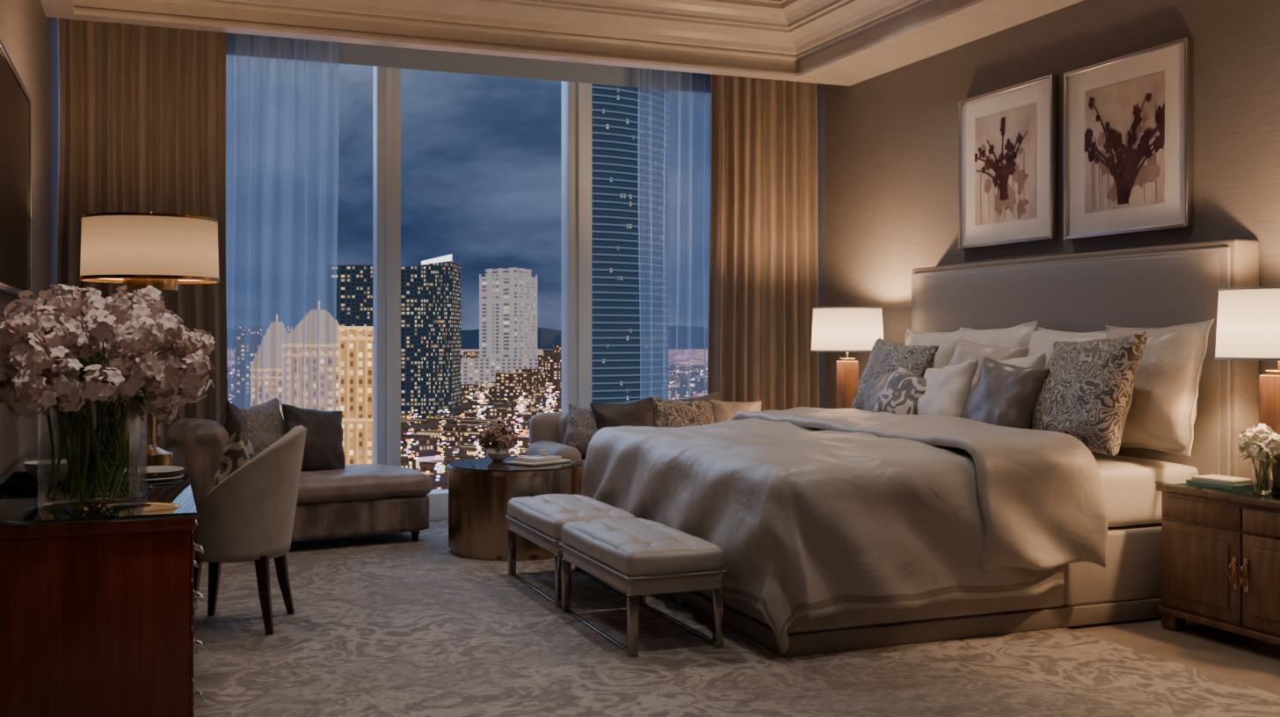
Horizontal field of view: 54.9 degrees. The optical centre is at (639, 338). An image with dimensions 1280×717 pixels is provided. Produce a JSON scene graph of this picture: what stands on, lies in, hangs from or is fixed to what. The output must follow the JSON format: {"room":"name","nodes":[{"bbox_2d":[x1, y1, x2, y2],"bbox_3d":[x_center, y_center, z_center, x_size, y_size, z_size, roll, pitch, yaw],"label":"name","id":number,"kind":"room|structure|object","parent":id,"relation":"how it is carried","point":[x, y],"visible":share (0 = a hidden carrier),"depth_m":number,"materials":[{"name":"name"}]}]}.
{"room":"hotel room","nodes":[
{"label":"hotel room","id":0,"kind":"room"},
{"bbox_2d":[0,0,58,478],"bbox_3d":[-2.032,-0.620,3.349,0.100,3.900,10.520,0,0,-21],"label":"wall","id":1,"kind":"structure","parent":0,"point":[30,38],"depth_m":6.81,"materials":[{"name":"paint"}]},
{"bbox_2d":[0,39,31,298],"bbox_3d":[-2.646,-0.670,5.139,0.053,0.960,1.600,0,0,-21],"label":"television","id":2,"kind":"object","parent":1,"relation":"attached to","point":[15,99],"visible":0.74,"depth_m":5.25,"materials":[{"name":"black glass"}]},
{"bbox_2d":[426,489,448,520],"bbox_3d":[-1.288,1.230,9.151,5.520,0.200,0.220,0,0,-21],"label":"sill","id":3,"kind":"structure","parent":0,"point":[438,498],"depth_m":8.97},
{"bbox_2d":[373,65,400,466],"bbox_3d":[-1.837,-0.520,8.936,0.170,3.300,0.180,0,0,-21],"label":"mullion","id":4,"kind":"object","parent":3,"relation":"on","point":[379,72],"visible":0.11,"depth_m":8.87,"materials":[{"name":"grey metal"}]},
{"bbox_2d":[385,67,392,465],"bbox_3d":[-1.801,-0.520,8.843,0.040,3.300,0.020,0,0,-21],"label":"mullion lip","id":5,"kind":"object","parent":4,"relation":"attached to","point":[389,70],"depth_m":8.83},
{"bbox_2d":[561,81,591,412],"bbox_3d":[-0.487,-0.520,9.465,0.190,3.300,0.180,0,0,-21],"label":"mullion","id":6,"kind":"object","parent":3,"relation":"on","point":[569,89],"visible":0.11,"depth_m":9.39,"materials":[{"name":"grey metal"}]},
{"bbox_2d":[577,82,583,407],"bbox_3d":[-0.451,-0.520,9.372,0.040,3.300,0.020,0,0,-21],"label":"mullion lip","id":7,"kind":"object","parent":6,"relation":"attached to","point":[580,85],"depth_m":9.36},
{"bbox_2d":[816,0,1279,482],"bbox_3d":[3.200,-0.620,5.400,0.100,3.900,10.520,0,0,-21],"label":"wall","id":8,"kind":"structure","parent":0,"point":[888,142],"depth_m":7.59,"materials":[{"name":"beige paint"}]},
{"bbox_2d":[958,74,1057,249],"bbox_3d":[2.254,-1.060,7.596,0.044,0.960,0.900,0,0,-21],"label":"framed picture","id":9,"kind":"object","parent":8,"relation":"attached to","point":[1007,137],"visible":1,"depth_m":7.55,"materials":[{"name":"white paper"}]},
{"bbox_2d":[974,102,1036,225],"bbox_3d":[2.249,-1.060,7.594,0.002,0.682,0.585,0,0,-21],"label":"print","id":10,"kind":"object","parent":9,"relation":"attached to","point":[1006,136],"depth_m":7.58,"materials":[{"name":"paper"}]},
{"bbox_2d":[1063,37,1192,239],"bbox_3d":[2.620,-1.045,6.660,0.044,0.960,0.910,0,0,-21],"label":"framed picture","id":11,"kind":"object","parent":8,"relation":"attached to","point":[1128,119],"visible":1,"depth_m":6.61,"materials":[{"name":"white paper"}]},
{"bbox_2d":[1084,71,1165,213],"bbox_3d":[2.616,-1.045,6.659,0.002,0.682,0.592,0,0,-21],"label":"print","id":12,"kind":"object","parent":11,"relation":"attached to","point":[1125,117],"depth_m":6.64,"materials":[{"name":"paper"}]},
{"bbox_2d":[1066,617,1279,696],"bbox_3d":[0.584,1.380,4.375,5.720,0.100,10.520,0,0,-21],"label":"floor","id":13,"kind":"structure","parent":0,"point":[1245,660],"depth_m":5.30,"materials":[{"name":"carpet"}]},
{"bbox_2d":[193,519,1279,716],"bbox_3d":[-0.354,1.324,5.425,4.400,0.012,7.360,0,0,-21],"label":"area rug","id":14,"kind":"object","parent":13,"relation":"on","point":[381,625],"visible":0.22,"depth_m":4.93,"materials":[{"name":"carpet"}]},
{"bbox_2d":[0,446,204,716],"bbox_3d":[-2.262,0.945,5.155,0.749,0.746,2.662,0,0,-21],"label":"writing desk","id":15,"kind":"object","parent":14,"relation":"on","point":[97,607],"visible":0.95,"depth_m":3.96,"materials":[{"name":"brown wood"}]},
{"bbox_2d":[0,469,94,494],"bbox_3d":[-2.269,0.552,4.749,0.320,0.040,0.440,0,0,-21],"label":"serving tray","id":16,"kind":"object","parent":15,"relation":"on","point":[24,483],"visible":0.43,"depth_m":4.53,"materials":[{"name":"black"}]},
{"bbox_2d":[22,459,67,481],"bbox_3d":[-2.269,0.519,4.749,0.200,0.085,0.200,0,0,-21],"label":"ceramic bowl","id":17,"kind":"object","parent":16,"relation":"on","point":[31,467],"visible":0.32,"depth_m":4.69,"materials":[{"name":"white ceramic"}]},
{"bbox_2d":[0,283,215,512],"bbox_3d":[-1.871,0.195,4.218,0.810,0.754,0.776,0,0,34],"label":"flower vase","id":18,"kind":"object","parent":15,"relation":"on","point":[163,366],"visible":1,"depth_m":4.07,"materials":[{"name":"clear glass"}]},
{"bbox_2d":[79,211,219,459],"bbox_3d":[-2.345,-0.018,5.901,0.626,1.180,0.626,0,0,-21],"label":"table lamp","id":19,"kind":"object","parent":15,"relation":"on","point":[136,250],"visible":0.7,"depth_m":5.65,"materials":[{"name":"beige fabric"}]},
{"bbox_2d":[122,465,183,481],"bbox_3d":[-1.971,0.550,4.974,0.240,0.044,0.240,0,0,-21],"label":"plate stack","id":20,"kind":"object","parent":15,"relation":"on","point":[155,473],"visible":0.65,"depth_m":4.99,"materials":[{"name":"white ceramic"}]},
{"bbox_2d":[147,423,162,465],"bbox_3d":[-2.106,0.472,5.318,0.080,0.200,0.080,0,0,-21],"label":"wine glass","id":21,"kind":"object","parent":15,"relation":"on","point":[158,439],"visible":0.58,"depth_m":5.32,"materials":[{"name":"clear glass"}]},
{"bbox_2d":[193,425,306,635],"bbox_3d":[-1.831,0.860,5.678,0.574,0.916,0.580,0,0,-3],"label":"desk chair","id":22,"kind":"object","parent":14,"relation":"on","point":[248,512],"visible":0.94,"depth_m":5.49,"materials":[{"name":"beige fabric"}]},
{"bbox_2d":[166,397,431,541],"bbox_3d":[-2.167,0.847,7.889,1.585,0.942,0.747,0,0,-30],"label":"chaise lounge","id":23,"kind":"object","parent":14,"relation":"on","point":[336,499],"visible":0.64,"depth_m":7.73,"materials":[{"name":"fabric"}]},
{"bbox_2d":[210,429,254,490],"bbox_3d":[-1.868,0.628,5.666,0.156,0.380,0.380,12,-14,-9],"label":"pillow","id":24,"kind":"object","parent":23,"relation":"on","point":[238,450],"depth_m":5.53,"materials":[{"name":"beige fabric"}]},
{"bbox_2d":[220,400,254,450],"bbox_3d":[-2.485,0.627,7.601,0.196,0.440,0.460,-12,-7,-17],"label":"pillow","id":25,"kind":"object","parent":23,"relation":"on","point":[233,418],"depth_m":7.45,"materials":[{"name":"brown fabric"}]},
{"bbox_2d":[238,397,283,456],"bbox_3d":[-2.383,0.618,7.756,0.190,0.440,0.480,-15,1,20],"label":"pillow","id":26,"kind":"object","parent":23,"relation":"on","point":[263,424],"depth_m":7.68,"materials":[{"name":"grey fabric"}]},
{"bbox_2d":[296,464,431,503],"bbox_3d":[-2.062,0.935,7.945,1.335,0.192,0.711,0,0,-30],"label":"seat cushion","id":27,"kind":"object","parent":23,"relation":"on","point":[321,483],"depth_m":7.80,"materials":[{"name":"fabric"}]},
{"bbox_2d":[446,457,584,560],"bbox_3d":[-0.773,1.049,7.688,0.856,0.538,0.856,0,0,-21],"label":"coffee table","id":28,"kind":"object","parent":14,"relation":"on","point":[480,492],"visible":0.62,"depth_m":7.32,"materials":[{"name":"brown metal"}]},
{"bbox_2d":[469,418,517,462],"bbox_3d":[-0.912,0.645,7.808,0.244,0.268,0.310,0,0,21],"label":"flower bowl","id":29,"kind":"object","parent":28,"relation":"on","point":[493,436],"visible":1,"depth_m":7.78,"materials":[{"name":"white ceramic"}]},
{"bbox_2d":[486,447,509,461],"bbox_3d":[-0.904,0.737,7.830,0.150,0.085,0.150,0,0,-21],"label":"bowl","id":30,"kind":"object","parent":28,"relation":"on","point":[494,454],"depth_m":7.78,"materials":[{"name":"white ceramic"}]},
{"bbox_2d":[505,450,570,466],"bbox_3d":[-0.634,0.742,7.689,0.240,0.075,0.340,0,0,40],"label":"books","id":31,"kind":"object","parent":28,"relation":"on","point":[542,459],"visible":1,"depth_m":7.62,"materials":[{"name":"white paper"}]},
{"bbox_2d":[538,450,549,456],"bbox_3d":[-0.605,0.721,7.755,0.070,0.034,0.070,0,0,40],"label":"cup","id":32,"kind":"object","parent":31,"relation":"on","point":[542,453],"depth_m":7.74,"materials":[{"name":"white ceramic"}]},
{"bbox_2d":[505,458,570,466],"bbox_3d":[-0.634,0.771,7.689,0.240,0.015,0.340,0,0,40],"label":"tray","id":33,"kind":"object","parent":28,"relation":"on","point":[532,462],"depth_m":7.59,"materials":[{"name":"white"}]},
{"bbox_2d":[505,494,637,608],"bbox_3d":[-0.373,1.087,6.512,0.475,0.462,0.951,0,0,-21],"label":"upholstered bench","id":34,"kind":"object","parent":14,"relation":"on","point":[539,520],"visible":0.76,"depth_m":6.33,"materials":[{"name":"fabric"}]},
{"bbox_2d":[507,494,637,540],"bbox_3d":[-0.373,0.929,6.511,0.465,0.147,0.946,0,0,-21],"label":"cushion","id":35,"kind":"object","parent":34,"relation":"on","point":[543,517],"depth_m":6.32,"materials":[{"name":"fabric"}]},
{"bbox_2d":[559,517,727,657],"bbox_3d":[-0.012,1.087,5.590,0.474,0.463,0.971,0,0,-21],"label":"upholstered bench","id":36,"kind":"object","parent":14,"relation":"on","point":[639,557],"visible":1,"depth_m":5.23,"materials":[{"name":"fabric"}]},
{"bbox_2d":[561,517,723,577],"bbox_3d":[-0.012,0.929,5.590,0.465,0.147,0.966,0,0,-21],"label":"cushion","id":37,"kind":"object","parent":36,"relation":"on","point":[617,548],"depth_m":5.27,"materials":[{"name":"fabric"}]},
{"bbox_2d":[527,391,761,463],"bbox_3d":[0.170,0.853,8.749,1.847,0.930,0.801,0,0,-21],"label":"sofa","id":38,"kind":"object","parent":14,"relation":"on","point":[568,434],"visible":0.26,"depth_m":8.63,"materials":[{"name":"brown fabric"}]},
{"bbox_2d":[562,404,597,457],"bbox_3d":[-0.351,0.664,8.543,0.360,0.360,0.187,12,-17,-6],"label":"throw pillow","id":39,"kind":"object","parent":38,"relation":"on","point":[579,425],"depth_m":8.48,"materials":[{"name":"grey fabric"}]},
{"bbox_2d":[589,396,656,430],"bbox_3d":[-0.087,0.633,8.581,0.500,0.420,0.193,-4,-14,-26],"label":"throw pillow","id":40,"kind":"object","parent":38,"relation":"on","point":[643,412],"depth_m":8.53,"materials":[{"name":"brown fabric"}]},
{"bbox_2d":[650,396,712,428],"bbox_3d":[0.306,0.632,8.730,0.480,0.420,0.182,5,-18,-21],"label":"throw pillow","id":41,"kind":"object","parent":38,"relation":"on","point":[691,411],"depth_m":8.69,"materials":[{"name":"beige fabric"}]},
{"bbox_2d":[667,391,719,423],"bbox_3d":[0.413,0.623,8.894,0.480,0.440,0.188,-7,-13,-27],"label":"throw pillow","id":42,"kind":"object","parent":38,"relation":"on","point":[712,400],"depth_m":8.90,"materials":[{"name":"beige fabric"}]},
{"bbox_2d":[710,400,761,422],"bbox_3d":[0.691,0.644,8.954,0.420,0.400,0.192,3,-17,-13],"label":"throw pillow","id":43,"kind":"object","parent":38,"relation":"on","point":[721,411],"depth_m":8.91,"materials":[{"name":"fabric"}]},
{"bbox_2d":[581,239,1258,657],"bbox_3d":[1.261,0.424,6.616,2.594,1.788,2.721,0,0,-21],"label":"bed","id":44,"kind":"object","parent":14,"relation":"on","point":[995,469],"visible":0.96,"depth_m":5.75,"materials":[{"name":"fabric"}]},
{"bbox_2d":[581,418,1063,654],"bbox_3d":[0.761,0.878,6.415,1.524,0.843,2.614,0,0,-21],"label":"duvet","id":45,"kind":"object","parent":44,"relation":"on","point":[832,534],"depth_m":5.34,"materials":[{"name":"beige fabric"}]},
{"bbox_2d":[850,338,938,410],"bbox_3d":[1.546,0.293,7.523,0.251,0.580,0.640,21,-4,-21],"label":"pillow","id":46,"kind":"object","parent":44,"relation":"on","point":[884,356],"depth_m":7.50,"materials":[{"name":"grey fabric"}]},
{"bbox_2d":[871,364,926,414],"bbox_3d":[1.499,0.350,6.946,0.190,0.340,0.460,28,1,-24],"label":"floral pillow","id":47,"kind":"object","parent":44,"relation":"on","point":[904,392],"depth_m":6.88,"materials":[{"name":"grey fabric"}]},
{"bbox_2d":[904,327,970,368],"bbox_3d":[1.821,0.250,7.760,0.268,0.640,0.680,14,-5,-21],"label":"euro pillow","id":48,"kind":"object","parent":44,"relation":"on","point":[947,338],"depth_m":7.63,"materials":[{"name":"beige fabric"}]},
{"bbox_2d":[917,359,978,417],"bbox_3d":[1.647,0.340,6.747,0.194,0.440,0.460,25,-16,-16],"label":"pillow","id":49,"kind":"object","parent":44,"relation":"on","point":[945,391],"depth_m":6.62,"materials":[{"name":"beige fabric"}]},
{"bbox_2d":[948,337,1029,388],"bbox_3d":[1.882,0.293,6.881,0.269,0.580,0.600,22,-3,-22],"label":"pillow","id":50,"kind":"object","parent":44,"relation":"on","point":[966,350],"depth_m":6.83,"materials":[{"name":"beige fabric"}]},
{"bbox_2d":[960,320,1038,347],"bbox_3d":[2.036,0.238,7.188,0.276,0.660,0.700,14,-8,-20],"label":"euro pillow","id":51,"kind":"object","parent":44,"relation":"on","point":[1017,334],"depth_m":7.07,"materials":[{"name":"beige fabric"}]},
{"bbox_2d":[960,356,1050,429],"bbox_3d":[1.868,0.348,6.371,0.194,0.480,0.500,24,-3,-22],"label":"pillow","id":52,"kind":"object","parent":44,"relation":"on","point":[1008,393],"depth_m":6.27,"materials":[{"name":"grey fabric"}]},
{"bbox_2d":[998,352,1046,368],"bbox_3d":[1.957,0.334,6.588,0.219,0.500,0.500,19,-12,-19],"label":"pillow","id":53,"kind":"object","parent":44,"relation":"on","point":[1021,360],"depth_m":6.49,"materials":[{"name":"beige fabric"}]},
{"bbox_2d":[1027,327,1106,365],"bbox_3d":[2.264,0.248,6.622,0.279,0.640,0.680,15,-3,-21],"label":"euro pillow","id":54,"kind":"object","parent":44,"relation":"on","point":[1040,340],"depth_m":6.70,"materials":[{"name":"beige fabric"}]},
{"bbox_2d":[1029,331,1147,456],"bbox_3d":[2.163,0.279,6.003,0.242,0.610,0.680,21,-10,-15],"label":"pillow","id":55,"kind":"object","parent":44,"relation":"on","point":[1084,391],"depth_m":5.82,"materials":[{"name":"grey fabric"}]},
{"bbox_2d":[1105,319,1214,457],"bbox_3d":[2.479,0.241,6.020,0.271,0.660,0.700,15,-7,-20],"label":"euro pillow","id":56,"kind":"object","parent":44,"relation":"on","point":[1161,416],"depth_m":5.80,"materials":[{"name":"beige fabric"}]},
{"bbox_2d":[1155,480,1279,646],"bbox_3d":[2.724,0.994,5.288,0.449,0.672,0.950,0,0,-21],"label":"nightstand","id":57,"kind":"object","parent":13,"relation":"on","point":[1220,548],"visible":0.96,"depth_m":5.31,"materials":[{"name":"brown wood"}]},
{"bbox_2d":[1185,474,1250,490],"bbox_3d":[2.582,0.638,5.469,0.160,0.040,0.240,0,0,-27],"label":"book stack","id":58,"kind":"object","parent":57,"relation":"on","point":[1210,481],"visible":0.81,"depth_m":5.42,"materials":[{"name":"white paper"}]},
{"bbox_2d":[1191,474,1250,484],"bbox_3d":[2.587,0.627,5.466,0.145,0.018,0.210,0,0,-27],"label":"book","id":59,"kind":"object","parent":58,"relation":"on","point":[1207,479],"depth_m":5.43,"materials":[{"name":"white paper"}]},
{"bbox_2d":[1214,286,1279,494],"bbox_3d":[2.756,0.222,5.301,0.510,0.873,0.510,0,0,-21],"label":"table lamp","id":60,"kind":"object","parent":57,"relation":"on","point":[1248,318],"visible":0.98,"depth_m":5.21,"materials":[{"name":"white fabric"}]},
{"bbox_2d":[1236,423,1279,494],"bbox_3d":[2.630,0.510,5.221,0.200,0.297,0.205,0,0,-21],"label":"flower vase","id":61,"kind":"object","parent":57,"relation":"on","point":[1264,444],"visible":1,"depth_m":5.20,"materials":[{"name":"clear glass"}]},
{"bbox_3d":[1.399,0.994,8.668,0.449,0.672,0.950,0,0,-21],"label":"nightstand","id":62,"kind":"object","parent":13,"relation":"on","visible":0},
{"bbox_2d":[810,306,883,408],"bbox_3d":[1.453,0.222,8.625,0.510,0.873,0.510,0,0,-21],"label":"table lamp","id":63,"kind":"object","parent":62,"relation":"on","point":[847,330],"visible":0.81,"depth_m":8.44,"materials":[{"name":"white fabric"}]},
{"bbox_3d":[0.566,-2.450,4.421,5.520,0.120,10.420,0,0,-21],"label":"ceiling","id":64,"kind":"structure","parent":0,"visible":0},
{"bbox_2d":[40,0,72,19],"bbox_3d":[-1.760,-2.155,2.983,0.140,0.470,9.440,0,0,-21],"label":"soffit","id":65,"kind":"structure","parent":64,"relation":"attached to","point":[59,9],"depth_m":7.18,"materials":[{"name":"paint"}]},
{"bbox_2d":[56,18,227,450],"bbox_3d":[-3.198,-0.526,7.929,1.030,3.687,0.138,0,0,-21],"label":"curtain","id":66,"kind":"object","parent":64,"relation":"hanging from","point":[142,108],"visible":0.35,"depth_m":7.94,"materials":[{"name":"beige fabric"}]},
{"bbox_2d":[226,32,339,419],"bbox_3d":[-2.488,-0.526,8.428,0.841,3.687,0.144,0,0,-21],"label":"sheer curtain","id":67,"kind":"object","parent":64,"relation":"hanging from","point":[287,71],"visible":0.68,"depth_m":8.44,"materials":[{"name":"white fabric"}]},
{"bbox_2d":[225,32,711,93],"bbox_3d":[-1.091,-2.155,9.086,4.200,0.430,0.006,0,0,-21],"label":"roller shade","id":68,"kind":"object","parent":64,"relation":"hanging from","point":[352,54],"visible":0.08,"depth_m":9.06,"materials":[{"name":"grey fabric"}]},
{"bbox_2d":[66,0,989,80],"bbox_3d":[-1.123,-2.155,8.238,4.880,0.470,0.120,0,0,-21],"label":"molding","id":69,"kind":"structure","parent":64,"relation":"attached to","point":[73,17],"depth_m":8.08,"materials":[{"name":"paint"}]},
{"bbox_2d":[637,67,705,399],"bbox_3d":[0.271,-0.526,9.510,0.621,3.687,0.142,0,0,-21],"label":"sheer curtain","id":70,"kind":"object","parent":64,"relation":"hanging from","point":[672,264],"visible":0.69,"depth_m":9.49,"materials":[{"name":"white fabric"}]},
{"bbox_2d":[707,73,819,411],"bbox_3d":[0.964,-0.526,9.619,0.932,3.687,0.154,0,0,-21],"label":"curtain","id":71,"kind":"object","parent":64,"relation":"hanging from","point":[763,276],"visible":0.72,"depth_m":9.61,"materials":[{"name":"beige fabric"}]},
{"bbox_2d":[792,0,1083,86],"bbox_3d":[3.082,-2.155,4.881,0.500,0.470,9.440,0,0,-21],"label":"soffit","id":72,"kind":"structure","parent":64,"relation":"attached to","point":[991,17],"depth_m":7.89,"materials":[{"name":"paint"}]},
{"label":"outside","id":73,"kind":"structure","parent":0,"visible":0},
{"bbox_2d":[231,349,707,474],"bbox_3d":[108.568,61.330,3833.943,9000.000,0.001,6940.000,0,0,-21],"label":"ground","id":74,"kind":"structure","parent":73,"point":[696,356],"depth_m":2815.32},
{"bbox_2d":[249,314,283,414],"bbox_3d":[-192.000,24.322,651.000,28.895,74.016,30.048,0,0,-21],"label":"hotel","id":75,"kind":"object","parent":74,"relation":"on","point":[267,338],"visible":0.2,"depth_m":639.95,"materials":[{"name":"beige stone"}]},
{"bbox_2d":[282,310,340,411],"bbox_3d":[-138.543,22.536,531.000,33.320,77.587,31.782,0,0,-21],"label":"hotel","id":76,"kind":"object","parent":74,"relation":"on","point":[322,315],"visible":0.14,"depth_m":520.02,"materials":[{"name":"limestone"},{"name":"lit window glass"}]},
{"bbox_2d":[338,326,373,465],"bbox_3d":[-107.921,28.383,480.971,21.885,65.894,26.843,0,0,-21],"label":"building","id":77,"kind":"structure","parent":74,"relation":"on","point":[355,343],"depth_m":470.03,"materials":[{"name":"beige concrete"}]},
{"bbox_2d":[330,254,460,420],"bbox_3d":[-182.497,-0.342,923.109,103.192,123.344,74.595,0,0,-21],"label":"skyscraper","id":78,"kind":"structure","parent":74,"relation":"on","point":[430,290],"depth_m":894.79,"materials":[{"name":"glass"}]},
{"bbox_2d":[226,325,707,349],"bbox_3d":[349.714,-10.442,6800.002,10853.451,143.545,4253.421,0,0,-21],"label":"mountain range","id":79,"kind":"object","parent":74,"relation":"on","point":[546,338],"visible":0.05,"depth_m":6799.92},
{"bbox_2d":[231,327,707,490],"bbox_3d":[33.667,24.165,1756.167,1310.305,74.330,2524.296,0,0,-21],"label":"city buildings","id":80,"kind":"structure","parent":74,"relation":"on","point":[419,438],"depth_m":887.61},
{"bbox_2d":[460,267,538,391],"bbox_3d":[-176.431,-11.656,1489.994,115.911,145.973,134.775,0,0,-21],"label":"tower","id":81,"kind":"structure","parent":74,"relation":"on","point":[507,296],"depth_m":1475.62,"materials":[{"name":"white concrete"}]},
{"bbox_2d":[591,83,669,403],"bbox_3d":[-3.896,-16.985,447.212,46.960,156.630,40.755,0,0,-21],"label":"skyscraper","id":82,"kind":"structure","parent":74,"relation":"on","point":[616,315],"depth_m":427.34,"materials":[{"name":"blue glass"}]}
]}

